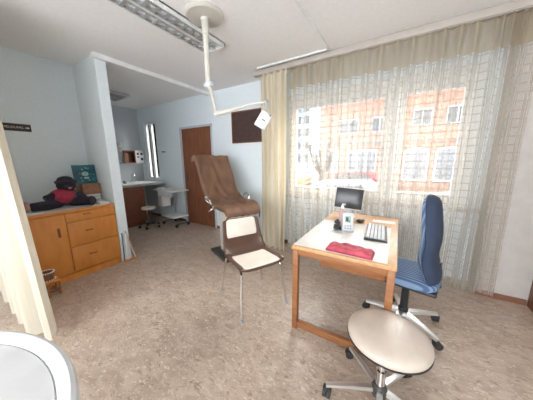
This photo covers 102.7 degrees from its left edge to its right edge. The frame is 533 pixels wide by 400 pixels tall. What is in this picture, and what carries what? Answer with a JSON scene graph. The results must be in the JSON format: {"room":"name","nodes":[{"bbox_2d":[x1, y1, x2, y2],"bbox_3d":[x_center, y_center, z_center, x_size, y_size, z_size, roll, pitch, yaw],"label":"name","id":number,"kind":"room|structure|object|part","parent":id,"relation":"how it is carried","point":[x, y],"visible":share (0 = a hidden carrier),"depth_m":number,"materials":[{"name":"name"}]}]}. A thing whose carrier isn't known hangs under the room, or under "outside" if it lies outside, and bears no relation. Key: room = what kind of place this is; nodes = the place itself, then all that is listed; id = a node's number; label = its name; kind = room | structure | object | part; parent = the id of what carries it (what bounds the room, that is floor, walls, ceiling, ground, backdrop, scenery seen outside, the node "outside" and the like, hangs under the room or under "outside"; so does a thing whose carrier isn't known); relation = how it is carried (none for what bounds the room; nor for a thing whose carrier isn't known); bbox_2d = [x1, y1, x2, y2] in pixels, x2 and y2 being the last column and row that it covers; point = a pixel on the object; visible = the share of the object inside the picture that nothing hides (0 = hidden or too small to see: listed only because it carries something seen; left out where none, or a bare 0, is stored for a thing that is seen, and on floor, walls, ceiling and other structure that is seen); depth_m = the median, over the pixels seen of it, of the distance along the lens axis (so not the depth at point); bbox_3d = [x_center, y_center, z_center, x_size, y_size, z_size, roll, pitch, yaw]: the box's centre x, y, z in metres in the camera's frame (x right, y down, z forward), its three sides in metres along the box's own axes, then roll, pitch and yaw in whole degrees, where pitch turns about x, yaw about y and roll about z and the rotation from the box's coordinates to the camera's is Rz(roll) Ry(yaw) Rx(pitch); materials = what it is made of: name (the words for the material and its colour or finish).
{"room":"examination room","nodes":[
{"label":"examination room","id":0,"kind":"room"},
{"bbox_2d":[0,46,87,204],"bbox_3d":[-3.588,-0.200,1.616,0.120,2.660,3.630,6,12,31],"label":"wall","id":1,"kind":"structure","parent":0,"point":[38,92],"depth_m":2.65,"materials":[{"name":"paint"}]},
{"bbox_2d":[2,122,31,131],"bbox_3d":[-2.964,-0.835,2.418,0.008,0.084,0.410,6,12,31],"label":"wall sign","id":2,"kind":"object","parent":1,"relation":"attached to","point":[7,126],"visible":0.98,"depth_m":2.49,"materials":[{"name":"black plastic"}]},
{"bbox_2d":[72,56,131,260],"bbox_3d":[-3.076,-0.552,3.467,2.490,2.660,0.120,6,12,31],"label":"wall partition","id":3,"kind":"structure","parent":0,"point":[90,75],"depth_m":2.82,"materials":[{"name":"paint"}]},
{"bbox_2d":[90,51,209,95],"bbox_3d":[-1.576,-1.853,3.266,0.075,0.055,1.830,6,12,31],"label":"trim","id":4,"kind":"structure","parent":3,"relation":"attached to","point":[93,55],"depth_m":2.98,"materials":[{"name":"white paint"}]},
{"bbox_2d":[111,105,147,212],"bbox_3d":[-3.694,-0.822,4.933,0.120,2.660,2.020,6,12,31],"label":"wall","id":5,"kind":"structure","parent":0,"point":[125,120],"depth_m":5.23,"materials":[{"name":"grey paint"}]},
{"bbox_2d":[116,142,123,162],"bbox_3d":[-3.463,-1.108,5.009,0.145,0.490,0.140,6,12,31],"label":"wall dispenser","id":6,"kind":"object","parent":5,"relation":"attached to","point":[119,144],"visible":0.6,"depth_m":4.98,"materials":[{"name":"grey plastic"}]},
{"bbox_2d":[123,150,135,162],"bbox_3d":[-3.357,-1.045,5.182,0.160,0.300,0.260,6,12,31],"label":"wall shelf","id":7,"kind":"object","parent":5,"relation":"attached to","point":[129,156],"visible":0.77,"depth_m":5.22,"materials":[{"name":"brown wood"}]},
{"bbox_2d":[132,150,144,162],"bbox_3d":[-3.239,-1.094,5.385,0.144,0.300,0.220,6,12,31],"label":"panel","id":8,"kind":"object","parent":5,"relation":"attached to","point":[139,155],"visible":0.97,"depth_m":5.35,"materials":[{"name":"white plastic"}]},
{"bbox_2d":[0,0,514,109],"bbox_3d":[-1.231,-1.538,1.095,8.100,0.120,5.650,6,12,31],"label":"ceiling","id":9,"kind":"structure","parent":0,"point":[254,33],"depth_m":2.14,"materials":[{"name":"paint"}]},
{"bbox_2d":[109,90,129,100],"bbox_3d":[-2.968,-2.006,4.115,0.550,0.045,0.350,6,12,31],"label":"ceiling light","id":10,"kind":"object","parent":9,"relation":"attached to","point":[114,96],"visible":0.66,"depth_m":4.08,"materials":[{"name":"white paint"}]},
{"bbox_2d":[106,0,224,52],"bbox_3d":[-0.991,-1.579,1.750,0.290,0.045,1.570,6,12,31],"label":"ceiling light","id":11,"kind":"object","parent":9,"relation":"attached to","point":[156,13],"visible":0.89,"depth_m":1.90,"materials":[{"name":"white paint"}]},
{"bbox_2d":[185,1,271,129],"bbox_3d":[-0.348,-1.130,1.887,0.741,0.990,0.331,4,11,22],"label":"lamp","id":12,"kind":"object","parent":9,"relation":"hanging from","point":[206,15],"visible":1,"depth_m":1.91,"materials":[{"name":"white metal"}]},
{"bbox_3d":[-0.542,-1.604,1.877,0.330,0.050,0.330,6,12,31],"label":"ceiling plate","id":13,"kind":"part","parent":12,"relation":"part of","materials":[{"name":"beige ceramic"}]},
{"bbox_3d":[-0.517,-0.965,2.050,0.047,0.253,0.147,3,11,18],"label":"arm","id":14,"kind":"part","parent":12,"relation":"part of","materials":[{"name":"white metal"}]},
{"bbox_3d":[-0.259,-0.861,2.019,0.541,0.096,0.054,4,12,23],"label":"fore arm","id":15,"kind":"part","parent":12,"relation":"part of","materials":[{"name":"white metal"}]},
{"bbox_2d":[257,0,329,69],"bbox_3d":[-0.615,-1.500,1.244,1.005,0.020,3.530,6,12,31],"label":"trim","id":16,"kind":"structure","parent":9,"relation":"attached to","point":[299,4],"depth_m":2.32,"materials":[{"name":"white paint"}]},
{"bbox_2d":[253,0,532,77],"bbox_3d":[1.220,-1.679,2.270,3.250,0.080,0.100,6,12,31],"label":"rail","id":17,"kind":"object","parent":9,"relation":"attached to","point":[486,14],"visible":0.95,"depth_m":2.09,"materials":[{"name":"white metal"}]},
{"bbox_2d":[261,68,286,250],"bbox_3d":[0.101,-0.496,3.156,0.443,2.548,0.116,6,12,31],"label":"curtain","id":18,"kind":"object","parent":17,"relation":"hanging from","point":[273,86],"visible":0.95,"depth_m":3.12,"materials":[{"name":"beige fabric"}]},
{"bbox_2d":[288,8,532,295],"bbox_3d":[1.272,-0.384,2.469,2.258,2.536,0.090,6,12,31],"label":"sheer curtain","id":19,"kind":"object","parent":17,"relation":"hanging from","point":[515,28],"visible":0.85,"depth_m":2.16,"materials":[{"name":"beige fabric"}]},
{"bbox_3d":[-2.332,-1.525,1.556,1.850,0.055,0.030,6,12,31],"label":"track","id":20,"kind":"object","parent":9,"relation":"attached to","visible":0},
{"bbox_2d":[0,117,56,340],"bbox_3d":[-2.373,-0.239,1.821,1.641,2.560,0.155,6,12,31],"label":"curtain","id":21,"kind":"object","parent":20,"relation":"hanging from","point":[22,283],"visible":1,"depth_m":1.65,"materials":[{"name":"beige fabric"}]},
{"bbox_2d":[0,213,532,399],"bbox_3d":[-1.206,1.194,1.609,8.100,0.120,5.650,6,12,31],"label":"floor","id":22,"kind":"structure","parent":0,"point":[158,324],"depth_m":1.78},
{"bbox_2d":[0,331,79,399],"bbox_3d":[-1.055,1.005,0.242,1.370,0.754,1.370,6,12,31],"label":"sink","id":23,"kind":"object","parent":22,"relation":"on","point":[32,367],"visible":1,"depth_m":0.69,"materials":[{"name":"white ceramic"}]},
{"bbox_2d":[45,276,62,298],"bbox_3d":[-2.288,0.929,2.278,0.120,0.174,0.115,5,12,26],"label":"stool","id":24,"kind":"object","parent":22,"relation":"on","point":[56,279],"visible":0.73,"depth_m":2.27,"materials":[{"name":"orange wood"}]},
{"bbox_3d":[-2.265,0.952,2.218,0.018,0.150,0.017,5,12,26],"label":"leg","id":25,"kind":"part","parent":24,"relation":"part of","materials":[{"name":"brown wood"}]},
{"bbox_2d":[42,269,55,281],"bbox_3d":[-2.308,0.797,2.241,0.135,0.096,0.134,6,12,31],"label":"basket","id":26,"kind":"object","parent":24,"relation":"on","point":[48,275],"visible":0.64,"depth_m":2.23,"materials":[{"name":"brown wicker"}]},
{"bbox_3d":[-2.288,0.855,2.264,0.120,0.024,0.115,5,12,26],"label":"seat","id":27,"kind":"part","parent":24,"relation":"part of","materials":[{"name":"orange wood"}]},
{"bbox_3d":[-2.223,0.936,2.300,0.018,0.150,0.017,5,12,26],"label":"leg","id":28,"kind":"part","parent":24,"relation":"part of","materials":[{"name":"brown wood"}]},
{"bbox_2d":[26,202,121,288],"bbox_3d":[-2.537,0.504,2.718,0.657,0.851,0.905,6,12,31],"label":"base cabinet","id":29,"kind":"object","parent":22,"relation":"on","point":[76,241],"visible":0.81,"depth_m":2.56,"materials":[{"name":"orange wood"}]},
{"bbox_2d":[26,212,43,215],"bbox_3d":[-2.509,0.153,2.253,0.090,0.008,0.210,6,12,31],"label":"folder","id":30,"kind":"object","parent":29,"relation":"on","point":[35,213],"visible":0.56,"depth_m":2.28,"materials":[{"name":"paper"}]},
{"bbox_3d":[-2.420,0.546,2.353,0.020,0.714,0.376,6,12,31],"label":"door","id":31,"kind":"part","parent":29,"relation":"part of","materials":[{"name":"orange wood"}]},
{"bbox_2d":[23,176,95,212],"bbox_3d":[-2.496,-0.092,2.564,0.296,0.373,0.649,8,14,39],"label":"plush toy","id":32,"kind":"object","parent":29,"relation":"on","point":[65,193],"visible":0.98,"depth_m":2.57,"materials":[{"name":"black fabric"}]},
{"bbox_3d":[-2.189,0.174,2.671,0.020,0.104,0.507,6,12,31],"label":"drawer","id":33,"kind":"part","parent":29,"relation":"part of","materials":[{"name":"orange wood"}]},
{"bbox_3d":[-2.187,0.376,2.709,0.020,0.294,0.507,6,12,31],"label":"drawer","id":34,"kind":"part","parent":29,"relation":"part of","materials":[{"name":"orange wood"}]},
{"bbox_3d":[-2.184,0.675,2.766,0.020,0.304,0.507,6,12,31],"label":"drawer","id":35,"kind":"part","parent":29,"relation":"part of","materials":[{"name":"orange wood"}]},
{"bbox_2d":[96,200,108,203],"bbox_3d":[-2.226,0.027,2.877,0.190,0.020,0.110,6,12,31],"label":"paper pad","id":36,"kind":"object","parent":29,"relation":"on","point":[99,201],"visible":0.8,"depth_m":2.86,"materials":[{"name":"white paper"}]},
{"bbox_3d":[-2.483,0.006,2.961,0.280,0.035,0.250,6,12,31],"label":"book","id":37,"kind":"object","parent":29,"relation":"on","visible":0},
{"bbox_3d":[-2.486,-0.036,2.979,0.250,0.038,0.210,6,12,31],"label":"book","id":38,"kind":"object","parent":37,"relation":"on","visible":0},
{"bbox_2d":[86,193,100,196],"bbox_3d":[-2.502,-0.072,2.975,0.260,0.034,0.220,6,12,31],"label":"book","id":39,"kind":"object","parent":38,"relation":"on","point":[98,194],"visible":0.36,"depth_m":2.94,"materials":[{"name":"white paper"}]},
{"bbox_2d":[76,183,100,194],"bbox_3d":[-2.479,-0.161,2.968,0.250,0.140,0.200,6,12,31],"label":"box","id":40,"kind":"object","parent":39,"relation":"on","point":[88,188],"visible":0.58,"depth_m":2.89,"materials":[{"name":"brown cardboard"}]},
{"bbox_2d":[71,165,97,183],"bbox_3d":[-2.480,-0.351,2.908,0.064,0.249,0.250,6,12,31],"label":"picture book","id":41,"kind":"object","parent":40,"relation":"on","point":[84,174],"visible":1,"depth_m":2.89,"materials":[{"name":"paper"}]},
{"bbox_2d":[79,167,94,179],"bbox_3d":[-2.456,-0.353,2.919,0.027,0.186,0.173,6,12,31],"label":"picture","id":42,"kind":"object","parent":41,"relation":"attached to","point":[85,173],"depth_m":2.92},
{"bbox_2d":[121,231,136,261],"bbox_3d":[-1.966,0.647,3.038,0.042,0.442,0.170,6,12,31],"label":"frame","id":43,"kind":"object","parent":22,"relation":"on","point":[126,237],"visible":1,"depth_m":3.02,"materials":[{"name":"metal"}]},
{"bbox_3d":[-2.007,0.657,2.988,0.014,0.400,0.024,6,12,31],"label":"rod","id":44,"kind":"part","parent":43,"relation":"part of","materials":[{"name":"metal"}]},
{"bbox_2d":[122,186,146,227],"bbox_3d":[-3.369,0.155,4.592,0.938,0.860,1.030,6,12,31],"label":"base cabinet","id":45,"kind":"object","parent":22,"relation":"on","point":[134,197],"visible":0.21,"depth_m":4.58,"materials":[{"name":"brown wood"}]},
{"bbox_2d":[122,180,165,187],"bbox_3d":[-3.246,-0.326,4.702,0.960,0.038,1.600,6,12,31],"label":"countertop","id":46,"kind":"structure","parent":45,"relation":"on","point":[143,182],"depth_m":4.84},
{"bbox_2d":[138,206,159,229],"bbox_3d":[-2.506,0.358,4.579,0.425,0.450,0.421,6,12,31],"label":"stool","id":47,"kind":"object","parent":22,"relation":"on","point":[148,208],"visible":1,"depth_m":4.53,"materials":[{"name":"beige plastic"}]},
{"bbox_3d":[-2.506,0.164,4.528,0.280,0.050,0.280,6,12,31],"label":"seat","id":48,"kind":"part","parent":47,"relation":"part of","materials":[{"name":"beige plastic"}]},
{"bbox_2d":[153,187,189,227],"bbox_3d":[-2.103,0.151,4.743,0.725,0.790,0.435,7,13,35],"label":"trolley","id":49,"kind":"object","parent":22,"relation":"on","point":[164,196],"visible":0.98,"depth_m":4.69,"materials":[{"name":"white metal"}]},
{"bbox_2d":[155,187,171,189],"bbox_3d":[-2.272,-0.249,4.708,0.300,0.030,0.220,7,13,35],"label":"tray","id":50,"kind":"object","parent":49,"relation":"on","point":[161,188],"visible":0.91,"depth_m":4.68,"materials":[{"name":"plastic"}]},
{"bbox_3d":[-2.130,-0.130,4.449,0.480,0.130,0.020,7,13,35],"label":"panel","id":51,"kind":"part","parent":49,"relation":"part of","materials":[{"name":"grey plastic"}]},
{"bbox_2d":[153,187,188,192],"bbox_3d":[-2.104,-0.219,4.681,0.720,0.020,0.420,7,13,35],"label":"tray","id":52,"kind":"object","parent":49,"relation":"on","point":[172,190],"depth_m":4.53,"materials":[{"name":"white paint"}]},
{"bbox_2d":[161,212,188,218],"bbox_3d":[-2.038,0.336,4.741,0.510,0.025,0.360,7,13,35],"label":"tray","id":53,"kind":"object","parent":49,"relation":"on","point":[173,215],"depth_m":4.67,"materials":[{"name":"white paint"}]},
{"bbox_3d":[-1.758,0.138,4.712,0.022,0.700,0.022,-7,12,-31],"label":"post","id":54,"kind":"part","parent":49,"relation":"part of","materials":[{"name":"grey plastic"}]},
{"bbox_2d":[190,155,259,262],"bbox_3d":[-0.608,0.080,3.158,0.664,1.487,1.108,-8,13,-35],"label":"chair","id":55,"kind":"object","parent":22,"relation":"on","point":[217,183],"visible":0.93,"depth_m":3.17,"materials":[{"name":"metal"}]},
{"bbox_3d":[-0.739,0.113,2.892,0.134,0.077,0.140,-8,13,-35],"label":"lever","id":56,"kind":"part","parent":55,"relation":"part of","materials":[{"name":"silver metal"}]},
{"bbox_3d":[-0.571,0.780,3.254,0.380,0.075,0.530,-8,13,-35],"label":"plate","id":57,"kind":"part","parent":55,"relation":"part of","materials":[{"name":"metal"}]},
{"bbox_2d":[221,216,287,322],"bbox_3d":[-0.148,0.618,2.146,0.520,0.796,0.548,-7,12,-30],"label":"shell chair","id":58,"kind":"object","parent":22,"relation":"on","point":[244,246],"visible":1,"depth_m":2.21,"materials":[{"name":"brown plastic"}]},
{"bbox_3d":[-0.391,0.793,2.197,0.235,0.416,0.044,9,14,41],"label":"leg","id":59,"kind":"part","parent":58,"relation":"part of","materials":[{"name":"silver metal"}]},
{"bbox_3d":[-0.240,0.839,1.947,0.041,0.416,0.245,-3,11,-14],"label":"leg","id":60,"kind":"part","parent":58,"relation":"part of","materials":[{"name":"silver metal"}]},
{"bbox_3d":[0.105,0.797,2.150,0.245,0.416,0.041,9,14,42],"label":"leg","id":61,"kind":"part","parent":58,"relation":"part of","materials":[{"name":"silver metal"}]},
{"bbox_2d":[292,211,397,354],"bbox_3d":[0.844,0.645,2.106,0.710,0.740,1.300,6,12,31],"label":"desk","id":62,"kind":"object","parent":22,"relation":"on","point":[371,269],"visible":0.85,"depth_m":1.61,"materials":[{"name":"brown wood"}]},
{"bbox_3d":[0.240,0.730,1.756,0.045,0.712,0.045,6,12,31],"label":"leg","id":63,"kind":"part","parent":62,"relation":"part of","materials":[{"name":"brown wood"}]},
{"bbox_3d":[0.522,1.063,1.644,0.610,0.055,0.041,6,12,31],"label":"foot rail","id":64,"kind":"part","parent":62,"relation":"part of","materials":[{"name":"brown wood"}]},
{"bbox_2d":[294,219,390,263],"bbox_3d":[0.707,0.312,1.870,0.650,0.003,0.830,6,12,31],"label":"desk mat","id":65,"kind":"object","parent":62,"relation":"on","point":[381,250],"visible":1,"depth_m":1.72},
{"bbox_2d":[308,230,343,244],"bbox_3d":[0.517,0.319,1.829,0.210,0.001,0.297,8,13,38],"label":"paper sheet","id":66,"kind":"object","parent":65,"relation":"on","point":[325,237],"visible":0.86,"depth_m":1.82,"materials":[{"name":"white paper"}]},
{"bbox_2d":[321,222,344,232],"bbox_3d":[0.653,0.266,2.104,0.210,0.001,0.297,3,11,17],"label":"paper sheet","id":67,"kind":"object","parent":65,"relation":"on","point":[326,226],"visible":0.79,"depth_m":2.06,"materials":[{"name":"white paper"}]},
{"bbox_2d":[333,219,340,229],"bbox_3d":[0.669,0.230,2.005,0.076,0.102,0.076,6,12,31],"label":"handset","id":68,"kind":"object","parent":67,"relation":"on","point":[337,225],"visible":1,"depth_m":1.99,"materials":[{"name":"black plastic"}]},
{"bbox_2d":[338,204,345,226],"bbox_3d":[0.752,0.146,2.120,0.068,0.229,0.068,6,12,31],"label":"pump bottle","id":69,"kind":"object","parent":67,"relation":"on","point":[340,216],"visible":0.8,"depth_m":2.10,"materials":[{"name":"plastic"}]},
{"bbox_2d":[341,213,353,231],"bbox_3d":[0.760,0.201,1.993,0.100,0.168,0.110,3,11,17],"label":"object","id":70,"kind":"object","parent":65,"relation":"on","point":[347,223],"visible":1,"depth_m":1.96,"materials":[{"name":"plastic"}]},
{"bbox_2d":[326,241,374,259],"bbox_3d":[0.597,0.347,1.528,0.312,0.055,0.126,7,13,34],"label":"case","id":71,"kind":"object","parent":65,"relation":"on","point":[343,248],"visible":1,"depth_m":1.49,"materials":[{"name":"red fabric"}]},
{"bbox_2d":[364,223,386,242],"bbox_3d":[0.984,0.283,1.913,0.170,0.031,0.440,5,12,28],"label":"keyboard","id":72,"kind":"object","parent":65,"relation":"on","point":[374,232],"visible":1,"depth_m":1.84,"materials":[{"name":"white plastic"}]},
{"bbox_2d":[334,186,364,216],"bbox_3d":[0.957,0.021,2.489,0.326,0.342,0.190,5,12,25],"label":"monitor","id":73,"kind":"object","parent":62,"relation":"on","point":[352,197],"visible":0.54,"depth_m":2.49,"materials":[{"name":"grey plastic"}]},
{"bbox_3d":[0.756,0.457,1.796,0.455,0.105,0.490,6,12,31],"label":"drawer","id":74,"kind":"part","parent":62,"relation":"part of","materials":[{"name":"brown wood"}]},
{"bbox_2d":[373,219,394,223],"bbox_3d":[1.252,0.232,2.274,0.210,0.001,0.100,5,12,28],"label":"paper sheet","id":75,"kind":"object","parent":62,"relation":"on","point":[374,220],"visible":1,"depth_m":2.28,"materials":[{"name":"white paper"}]},
{"bbox_3d":[0.799,0.788,1.419,0.045,0.712,0.045,6,12,31],"label":"leg","id":76,"kind":"part","parent":62,"relation":"part of","materials":[{"name":"brown wood"}]},
{"bbox_2d":[322,308,434,399],"bbox_3d":[0.658,0.957,1.190,0.616,0.468,0.614,6,12,31],"label":"round stool","id":77,"kind":"object","parent":22,"relation":"on","point":[389,340],"visible":1,"depth_m":1.17,"materials":[{"name":"beige plastic"}]},
{"bbox_2d":[323,383,331,392],"bbox_3d":[0.366,1.127,1.285,0.050,0.046,0.039,6,12,31],"label":"caster","id":78,"kind":"object","parent":77,"relation":"attached to","point":[327,387],"depth_m":1.27,"materials":[{"name":"black plastic"}]},
{"bbox_3d":[0.496,1.097,1.261,0.280,0.043,0.036,1,11,8],"label":"arm","id":79,"kind":"part","parent":77,"relation":"part of","materials":[{"name":"metal"}]},
{"bbox_3d":[0.628,1.071,1.393,0.036,0.043,0.280,-2,11,-9],"label":"arm","id":80,"kind":"part","parent":77,"relation":"part of","materials":[{"name":"metal"}]},
{"bbox_3d":[0.583,1.127,1.097,0.036,0.043,0.280,5,12,26],"label":"arm","id":81,"kind":"part","parent":77,"relation":"part of","materials":[{"name":"metal"}]},
{"bbox_3d":[0.677,0.747,1.191,0.418,0.056,0.418,6,12,31],"label":"seat","id":82,"kind":"part","parent":77,"relation":"part of","materials":[{"name":"beige plastic"}]},
{"bbox_3d":[0.769,1.119,1.128,0.280,0.043,0.036,10,15,44],"label":"arm","id":83,"kind":"part","parent":77,"relation":"part of","materials":[{"name":"metal"}]},
{"bbox_3d":[0.796,1.085,1.310,0.280,0.043,0.036,-6,12,-27],"label":"arm","id":84,"kind":"part","parent":77,"relation":"part of","materials":[{"name":"metal"}]},
{"bbox_2d":[362,194,443,350],"bbox_3d":[1.161,0.508,1.765,0.608,1.130,0.609,9,14,42],"label":"office chair","id":85,"kind":"object","parent":22,"relation":"on","point":[424,276],"visible":0.89,"depth_m":1.57,"materials":[{"name":"fabric"}]},
{"bbox_3d":[1.060,0.957,1.949,0.275,0.048,0.060,8,13,37],"label":"arm","id":86,"kind":"part","parent":85,"relation":"part of","materials":[{"name":"metal"}]},
{"bbox_3d":[1.238,0.946,2.000,0.060,0.048,0.275,3,11,19],"label":"arm","id":87,"kind":"part","parent":85,"relation":"part of","materials":[{"name":"metal"}]},
{"bbox_3d":[1.056,0.991,1.767,0.275,0.048,0.060,-8,13,-34],"label":"arm","id":88,"kind":"part","parent":85,"relation":"part of","materials":[{"name":"metal"}]},
{"bbox_3d":[1.178,0.601,1.788,0.450,0.087,0.430,9,14,42],"label":"seat","id":89,"kind":"part","parent":85,"relation":"part of","materials":[{"name":"blue fabric"}]},
{"bbox_3d":[1.230,1.001,1.706,0.060,0.048,0.275,-4,11,-16],"label":"arm","id":90,"kind":"part","parent":85,"relation":"part of","materials":[{"name":"metal"}]},
{"bbox_3d":[1.343,0.973,1.850,0.275,0.048,0.060,0,11,1],"label":"arm","id":91,"kind":"part","parent":85,"relation":"part of","materials":[{"name":"metal"}]},
{"bbox_3d":[1.267,0.290,1.645,0.130,0.660,0.473,9,14,42],"label":"backrest","id":92,"kind":"part","parent":85,"relation":"part of","materials":[{"name":"blue fabric"}]},
{"bbox_2d":[432,339,440,346],"bbox_3d":[1.269,1.058,1.591,0.040,0.050,0.052,0,11,5],"label":"caster","id":93,"kind":"object","parent":85,"relation":"attached to","point":[435,342],"depth_m":1.58,"materials":[{"name":"black plastic"}]},
{"bbox_2d":[527,281,532,311],"bbox_3d":[2.699,0.152,1.501,0.750,1.900,0.440,6,12,31],"label":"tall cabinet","id":94,"kind":"object","parent":22,"relation":"on","point":[530,299],"visible":1,"depth_m":2.00,"materials":[{"name":"brown wood"}]},
{"bbox_2d":[137,45,509,280],"bbox_3d":[0.197,-0.612,3.627,8.100,2.660,0.220,6,12,31],"label":"wall","id":95,"kind":"structure","parent":0,"point":[245,159],"depth_m":3.49,"materials":[{"name":"paint"}]},
{"bbox_2d":[144,121,160,178],"bbox_3d":[-2.795,-1.216,5.306,0.480,1.380,0.070,6,12,31],"label":"window","id":96,"kind":"structure","parent":95,"relation":"in","point":[150,130],"depth_m":5.31,"materials":[{"name":"white glass"}]},
{"bbox_3d":[-2.796,-1.216,5.305,0.380,1.280,0.006,6,12,31],"label":"pane","id":97,"kind":"part","parent":96,"relation":"part of","materials":[{"name":"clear glass"}]},
{"bbox_2d":[150,212,186,221],"bbox_3d":[-2.541,0.407,5.387,1.600,0.055,0.015,6,12,31],"label":"baseboard","id":98,"kind":"structure","parent":95,"relation":"attached to","point":[153,213],"depth_m":5.50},
{"bbox_2d":[181,126,214,226],"bbox_3d":[-1.456,-0.465,4.536,0.880,2.055,0.088,6,12,31],"label":"door","id":99,"kind":"structure","parent":95,"relation":"in","point":[195,141],"depth_m":4.59,"materials":[{"name":"brown wood"}]},
{"bbox_2d":[179,123,216,227],"bbox_3d":[-1.452,-0.485,4.546,0.965,2.100,0.040,6,12,31],"label":"trim","id":100,"kind":"structure","parent":95,"relation":"attached to","point":[210,124],"depth_m":4.52,"materials":[{"name":"grey paint"}]},
{"bbox_2d":[231,108,261,143],"bbox_3d":[-0.325,-1.268,3.678,0.700,0.540,0.025,6,12,31],"label":"notice board","id":101,"kind":"object","parent":95,"relation":"attached to","point":[244,130],"visible":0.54,"depth_m":3.70,"materials":[{"name":"brown fabric"}]},
{"bbox_2d":[286,193,481,213],"bbox_3d":[1.311,0.016,2.870,2.290,0.035,0.130,6,12,31],"label":"trim","id":102,"kind":"structure","parent":95,"relation":"attached to","point":[448,208],"depth_m":2.65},
{"bbox_2d":[288,61,487,206],"bbox_3d":[1.273,-0.737,2.804,2.160,1.470,0.115,6,12,31],"label":"window","id":103,"kind":"structure","parent":95,"relation":"in","point":[343,96],"depth_m":2.58,"materials":[{"name":"white paint"}]},
{"bbox_3d":[0.962,-0.742,3.012,1.301,1.296,0.070,6,12,31],"label":"sash","id":104,"kind":"part","parent":103,"relation":"part of","materials":[{"name":"white paint"}]},
{"bbox_3d":[1.871,-0.648,2.464,0.661,1.296,0.070,6,12,31],"label":"sash","id":105,"kind":"part","parent":103,"relation":"part of","materials":[{"name":"white paint"}]},
{"bbox_2d":[468,41,532,304],"bbox_3d":[2.845,-0.284,1.755,1.400,2.660,0.260,6,12,31],"label":"wall pier","id":106,"kind":"object","parent":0,"point":[514,276],"visible":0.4,"depth_m":2.01,"materials":[{"name":"beige paint"}]},
{"bbox_2d":[474,289,526,304],"bbox_3d":[2.343,0.972,2.147,0.365,0.055,0.015,6,12,31],"label":"baseboard","id":107,"kind":"structure","parent":106,"relation":"attached to","point":[493,295],"depth_m":2.13,"materials":[{"name":"brown wood"}]},
{"label":"outside","id":108,"kind":"structure","parent":0,"visible":0},
{"bbox_2d":[299,170,318,182],"bbox_3d":[17.548,-5.057,37.994,110.000,0.200,76.400,6,12,31],"label":"ground","id":109,"kind":"structure","parent":108,"point":[316,176],"depth_m":28.59,"materials":[{"name":"white snow"}]},
{"bbox_2d":[297,170,312,185],"bbox_3d":[1.026,-1.428,15.080,4.160,1.420,1.720,6,12,31],"label":"parked car","id":110,"kind":"object","parent":109,"relation":"on","point":[307,181],"visible":0.3,"depth_m":14.04,"materials":[{"name":"yellow paint"}]},
{"bbox_2d":[297,107,321,170],"bbox_3d":[7.186,-16.861,44.726,8.300,20.700,12.100,6,12,31],"label":"tower block","id":111,"kind":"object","parent":109,"relation":"on","point":[310,133],"visible":0.12,"depth_m":39.42,"materials":[{"name":"white concrete"}]},
{"bbox_2d":[307,141,338,180],"bbox_3d":[2.620,-1.382,10.287,1.531,3.080,1.287,6,12,31],"label":"tree","id":112,"kind":"object","parent":109,"relation":"on","point":[328,164],"visible":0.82,"depth_m":10.14,"materials":[{"name":"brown plant"}]},
{"bbox_2d":[311,179,376,189],"bbox_3d":[2.506,0.025,7.278,4.160,1.420,1.720,6,12,31],"label":"parked car","id":113,"kind":"object","parent":109,"relation":"on","point":[351,182],"visible":0.02,"depth_m":6.57,"materials":[{"name":"white paint"}]},
{"bbox_2d":[319,98,384,180],"bbox_3d":[8.200,-5.251,18.351,4.800,7.600,9.600,6,12,31],"label":"house","id":114,"kind":"structure","parent":109,"relation":"on","point":[376,128],"depth_m":14.53,"materials":[{"name":"orange brick"}]},
{"bbox_3d":[4.685,-2.813,15.564,0.860,1.560,0.025,6,12,31],"label":"pane","id":115,"kind":"part","parent":114,"relation":"part of","materials":[{"name":"grey glass"}]},
{"bbox_3d":[5.624,-4.998,14.556,1.110,0.810,0.025,6,12,31],"label":"pane","id":116,"kind":"part","parent":114,"relation":"part of","materials":[{"name":"grey glass"}]},
{"bbox_3d":[5.923,-3.867,14.616,4.600,0.200,0.080,6,12,31],"label":"cornice","id":117,"kind":"part","parent":114,"relation":"part of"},
{"bbox_3d":[6.434,-2.656,14.505,1.660,1.310,0.025,6,12,31],"label":"pane","id":118,"kind":"part","parent":114,"relation":"part of","materials":[{"name":"grey glass"}]},
{"bbox_3d":[7.224,-4.832,13.593,0.860,0.810,0.025,6,12,31],"label":"pane","id":119,"kind":"part","parent":114,"relation":"part of","materials":[{"name":"grey glass"}]},
{"bbox_2d":[332,171,377,182],"bbox_3d":[5.018,-0.969,12.446,4.160,1.420,1.720,6,12,31],"label":"parked car","id":120,"kind":"object","parent":109,"relation":"on","point":[369,175],"visible":0.04,"depth_m":11.61,"materials":[{"name":"red paint"}]},
{"bbox_2d":[398,87,464,192],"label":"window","id":121,"kind":"structure","parent":109,"relation":"on","point":[439,154],"depth_m":12.24,"materials":[{"name":"orange brick"}]},
{"bbox_3d":[8.864,-2.143,12.743,1.075,1.755,0.030,6,12,31],"label":"pane","id":122,"kind":"part","parent":121,"relation":"part of","materials":[{"name":"glass"}]},
{"bbox_3d":[8.922,-4.737,12.196,0.810,0.810,0.025,6,12,31],"label":"pane","id":123,"kind":"part","parent":121,"relation":"part of","materials":[{"name":"grey glass"}]},
{"bbox_3d":[9.937,-3.405,11.825,4.600,0.250,0.120,6,12,31],"label":"cornice","id":124,"kind":"part","parent":121,"relation":"part of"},
{"bbox_3d":[10.187,-2.005,11.946,1.075,1.755,0.030,6,12,31],"label":"pane","id":125,"kind":"part","parent":121,"relation":"part of","materials":[{"name":"glass"}]},
{"bbox_3d":[10.245,-4.599,11.399,0.810,0.810,0.025,6,12,31],"label":"pane","id":126,"kind":"part","parent":121,"relation":"part of","materials":[{"name":"grey glass"}]}
]}

